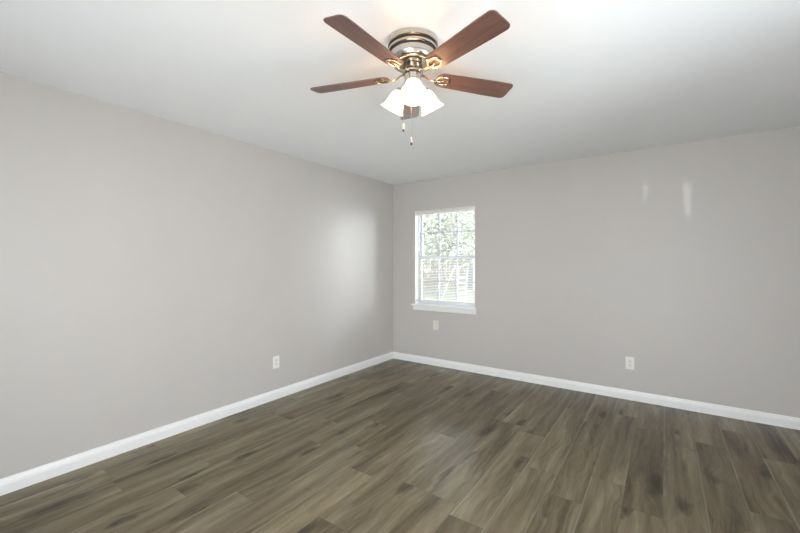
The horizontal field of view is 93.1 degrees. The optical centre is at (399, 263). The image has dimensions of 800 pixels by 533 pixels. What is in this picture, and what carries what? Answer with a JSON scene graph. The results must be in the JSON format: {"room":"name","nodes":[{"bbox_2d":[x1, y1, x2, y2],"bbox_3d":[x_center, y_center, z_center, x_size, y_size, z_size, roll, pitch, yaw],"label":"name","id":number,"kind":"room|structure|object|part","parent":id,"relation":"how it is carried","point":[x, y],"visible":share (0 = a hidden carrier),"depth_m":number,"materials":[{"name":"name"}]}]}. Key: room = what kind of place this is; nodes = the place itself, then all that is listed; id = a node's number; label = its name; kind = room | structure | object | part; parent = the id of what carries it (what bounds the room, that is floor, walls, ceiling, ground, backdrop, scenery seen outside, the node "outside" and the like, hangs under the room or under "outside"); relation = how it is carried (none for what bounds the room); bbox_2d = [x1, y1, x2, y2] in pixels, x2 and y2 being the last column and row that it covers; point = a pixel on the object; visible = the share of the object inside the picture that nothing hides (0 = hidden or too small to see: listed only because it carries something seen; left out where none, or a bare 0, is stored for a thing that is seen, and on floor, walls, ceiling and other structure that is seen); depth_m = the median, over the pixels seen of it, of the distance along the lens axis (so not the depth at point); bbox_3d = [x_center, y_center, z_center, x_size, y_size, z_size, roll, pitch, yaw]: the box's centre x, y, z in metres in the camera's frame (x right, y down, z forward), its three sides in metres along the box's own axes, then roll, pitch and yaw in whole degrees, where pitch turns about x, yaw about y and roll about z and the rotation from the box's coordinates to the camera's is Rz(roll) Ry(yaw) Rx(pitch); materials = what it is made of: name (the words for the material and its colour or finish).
{"room":"empty bedroom","nodes":[
{"label":"empty bedroom","id":0,"kind":"room"},
{"bbox_2d":[0,71,392,478],"bbox_3d":[-1.776,0.113,3.077,0.160,2.440,5.960,0,0,35],"label":"wall","id":1,"kind":"structure","parent":0,"point":[155,271],"depth_m":2.85,"materials":[{"name":"grey paint"}]},
{"bbox_2d":[0,352,392,495],"bbox_3d":[-1.704,1.287,3.027,0.014,0.092,5.640,0,0,35],"label":"baseboard","id":2,"kind":"structure","parent":1,"relation":"attached to","point":[23,479],"depth_m":2.85,"materials":[{"name":"white paint"}]},
{"bbox_2d":[273,355,278,368],"bbox_3d":[-1.218,0.971,3.731,0.008,0.120,0.074,0,0,35],"label":"wall outlet","id":3,"kind":"object","parent":1,"relation":"attached to","point":[275,358],"visible":1,"depth_m":3.73,"materials":[{"name":"white plastic"}]},
{"bbox_2d":[0,0,799,184],"bbox_3d":[0.054,-1.177,1.803,4.620,0.140,5.960,0,0,35],"label":"ceiling","id":4,"kind":"structure","parent":0,"point":[587,77],"depth_m":2.20,"materials":[{"name":"paint"}]},
{"bbox_2d":[310,10,512,145],"bbox_3d":[0.063,-0.844,1.934,1.081,0.527,1.033,0,0,0],"label":"ceiling fan","id":5,"kind":"object","parent":4,"relation":"hanging from","point":[412,51],"visible":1,"depth_m":1.79,"materials":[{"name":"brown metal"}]},
{"bbox_3d":[-0.261,-0.939,1.998,0.431,0.006,0.118,0,12,18],"label":"blade","id":6,"kind":"part","parent":5,"relation":"part of","materials":[{"name":"brown wood"}]},
{"bbox_3d":[-0.135,-0.939,1.617,0.118,0.006,0.431,15,9,35],"label":"blade","id":7,"kind":"part","parent":5,"relation":"part of","materials":[{"name":"brown wood"}]},
{"bbox_3d":[-0.013,-0.844,1.938,0.051,0.081,0.051,35,17,25],"label":"light bulb","id":8,"kind":"part","parent":5,"relation":"part of","materials":[{"name":"white"}]},
{"bbox_3d":[0.006,-0.883,1.929,0.054,0.048,0.050,0,0,0],"label":"light arm","id":9,"kind":"part","parent":5,"relation":"part of","materials":[{"name":"gold metal"}]},
{"bbox_3d":[0.019,-0.792,1.873,0.007,0.207,0.003,0,0,-19],"label":"pull chain","id":10,"kind":"part","parent":5,"relation":"part of","materials":[{"name":"silver metal"}]},
{"bbox_3d":[0.062,-0.939,2.235,0.118,0.006,0.431,-12,0,0],"label":"blade","id":11,"kind":"part","parent":5,"relation":"part of","materials":[{"name":"brown wood"}]},
{"bbox_3d":[0.056,-0.751,1.865,0.003,0.261,0.005,0,0,23],"label":"pull chain","id":12,"kind":"part","parent":5,"relation":"part of","materials":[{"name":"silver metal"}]},
{"bbox_3d":[0.064,-0.883,1.829,0.049,0.048,0.056,0,0,0],"label":"light arm","id":13,"kind":"part","parent":5,"relation":"part of","materials":[{"name":"white metal"}]},
{"bbox_3d":[0.064,-0.844,1.806,0.051,0.081,0.051,0,-31,0],"label":"light bulb","id":14,"kind":"part","parent":5,"relation":"part of","materials":[{"name":"white"}]},
{"bbox_3d":[0.120,-0.883,1.929,0.054,0.048,0.050,0,0,0],"label":"light arm","id":15,"kind":"part","parent":5,"relation":"part of","materials":[{"name":"gold metal"}]},
{"bbox_3d":[0.140,-0.844,1.938,0.051,0.081,0.051,-35,17,-25],"label":"light bulb","id":16,"kind":"part","parent":5,"relation":"part of","materials":[{"name":"white"}]},
{"bbox_3d":[0.265,-0.939,1.620,0.118,0.006,0.431,15,-9,-35],"label":"blade","id":17,"kind":"part","parent":5,"relation":"part of","materials":[{"name":"brown wood"}]},
{"bbox_3d":[0.387,-0.939,2.001,0.431,0.006,0.118,0,-12,-18],"label":"blade","id":18,"kind":"part","parent":5,"relation":"part of","materials":[{"name":"brown wood"}]},
{"bbox_2d":[0,358,799,532],"bbox_3d":[0.054,1.393,1.803,4.620,0.120,5.960,0,0,35],"label":"floor","id":19,"kind":"structure","parent":0,"point":[393,445],"depth_m":2.46,"materials":[{"name":"brown wood"}]},
{"bbox_2d":[393,126,799,417],"bbox_3d":[1.712,0.113,4.182,4.300,2.440,0.160,0,0,35],"label":"wall","id":20,"kind":"structure","parent":0,"point":[682,260],"depth_m":3.67,"materials":[{"name":"grey paint"}]},
{"bbox_2d":[433,320,438,329],"bbox_3d":[0.467,0.806,4.947,0.082,0.122,0.007,0,0,35],"label":"blank wall plate","id":21,"kind":"object","parent":20,"relation":"attached to","point":[435,323],"visible":1,"depth_m":4.95,"materials":[{"name":"beige plastic"}]},
{"bbox_2d":[411,206,477,314],"bbox_3d":[0.595,-0.041,4.936,0.943,1.333,0.200,0,0,35],"label":"window","id":22,"kind":"structure","parent":20,"relation":"in","point":[461,308],"depth_m":5.04,"materials":[{"name":"white plastic"}]},
{"bbox_3d":[0.573,0.557,4.905,0.943,0.022,0.125,0,0,35],"label":"sill","id":23,"kind":"part","parent":22,"relation":"part of","materials":[{"name":"white paint"}]},
{"bbox_2d":[416,207,474,303],"bbox_3d":[0.577,-0.100,4.911,0.851,1.201,0.036,0,0,35],"label":"window blind","id":24,"kind":"object","parent":22,"relation":"attached to","point":[464,209],"visible":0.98,"depth_m":4.88,"materials":[{"name":"white plastic"}]},
{"bbox_3d":[0.577,0.493,4.911,0.849,0.016,0.026,0,0,35],"label":"rail","id":25,"kind":"part","parent":24,"relation":"part of","materials":[{"name":"white plastic"}]},
{"bbox_3d":[0.630,-0.080,4.987,0.871,1.255,0.075,0,0,35],"label":"frame","id":26,"kind":"part","parent":22,"relation":"part of","materials":[{"name":"white plastic"}]},
{"bbox_3d":[0.622,0.220,4.975,0.835,0.641,0.026,0,0,35],"label":"sash frame","id":27,"kind":"part","parent":22,"relation":"part of","materials":[{"name":"white plastic"}]},
{"bbox_3d":[0.638,-0.377,4.999,0.835,0.624,0.026,0,0,35],"label":"sash frame","id":28,"kind":"part","parent":22,"relation":"part of","materials":[{"name":"white plastic"}]},
{"bbox_2d":[393,352,799,429],"bbox_3d":[1.662,1.287,4.111,4.271,0.092,0.014,0,0,35],"label":"baseboard","id":29,"kind":"structure","parent":20,"relation":"attached to","point":[708,408],"depth_m":3.73,"materials":[{"name":"white paint"}]},
{"bbox_2d":[626,357,633,369],"bbox_3d":[2.249,0.975,3.706,0.074,0.120,0.008,0,0,35],"label":"wall outlet","id":30,"kind":"object","parent":20,"relation":"attached to","point":[629,360],"visible":1,"depth_m":3.70,"materials":[{"name":"white plastic"}]},
{"label":"outside","id":31,"kind":"structure","parent":0,"visible":0},
{"bbox_2d":[422,272,474,302],"bbox_3d":[2.321,1.633,21.941,75.000,0.300,90.000,0,0,35],"label":"ground","id":32,"kind":"structure","parent":31,"point":[427,290],"depth_m":17.57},
{"bbox_2d":[422,259,467,289],"bbox_3d":[1.103,0.608,21.260,5.392,1.750,0.120,0,0,0],"label":"fence","id":33,"kind":"object","parent":32,"relation":"on","point":[432,267],"visible":0.23,"depth_m":21.20,"materials":[{"name":"beige wood"}]},
{"bbox_2d":[422,211,474,294],"bbox_3d":[2.140,-1.678,17.973,6.594,6.432,7.656,0,0,-14],"label":"shade tree","id":34,"kind":"object","parent":32,"relation":"on","point":[461,237],"visible":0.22,"depth_m":17.49,"materials":[{"name":"green plant"}]},
{"bbox_2d":[422,212,474,279],"bbox_3d":[0.873,-1.703,17.027,6.203,6.479,6.357,0,0,-39],"label":"shade tree","id":35,"kind":"object","parent":32,"relation":"on","point":[434,217],"visible":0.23,"depth_m":16.66,"materials":[{"name":"green plant"}]},
{"bbox_2d":[423,213,474,263],"bbox_3d":[3.126,-3.066,31.087,10.575,9.209,9.612,0,0,35],"label":"shade tree","id":36,"kind":"object","parent":32,"relation":"on","point":[471,213],"visible":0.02,"depth_m":30.02,"materials":[{"name":"green plant"}]},
{"bbox_2d":[441,269,467,301],"bbox_3d":[2.026,0.825,14.295,1.055,1.330,0.398,0,0,16],"label":"step ladder","id":37,"kind":"object","parent":32,"relation":"on","point":[465,293],"visible":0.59,"depth_m":14.22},
{"bbox_2d":[446,211,474,243],"bbox_3d":[6.381,-3.150,32.120,7.397,9.372,9.706,0,0,9],"label":"shade tree","id":38,"kind":"object","parent":32,"relation":"on","point":[472,211],"visible":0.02,"depth_m":31.71,"materials":[{"name":"green plant"}]},
{"bbox_2d":[450,246,474,289],"bbox_3d":[4.530,-0.177,22.700,3.250,3.320,3.100,0,0,0],"label":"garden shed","id":39,"kind":"object","parent":32,"relation":"on","point":[470,264],"visible":0.19,"depth_m":21.50,"materials":[{"name":"white"}]},
{"bbox_3d":[4.245,0.358,21.485,0.220,2.250,0.030,0,0,0],"label":"corner trim","id":40,"kind":"part","parent":39,"relation":"part of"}
]}

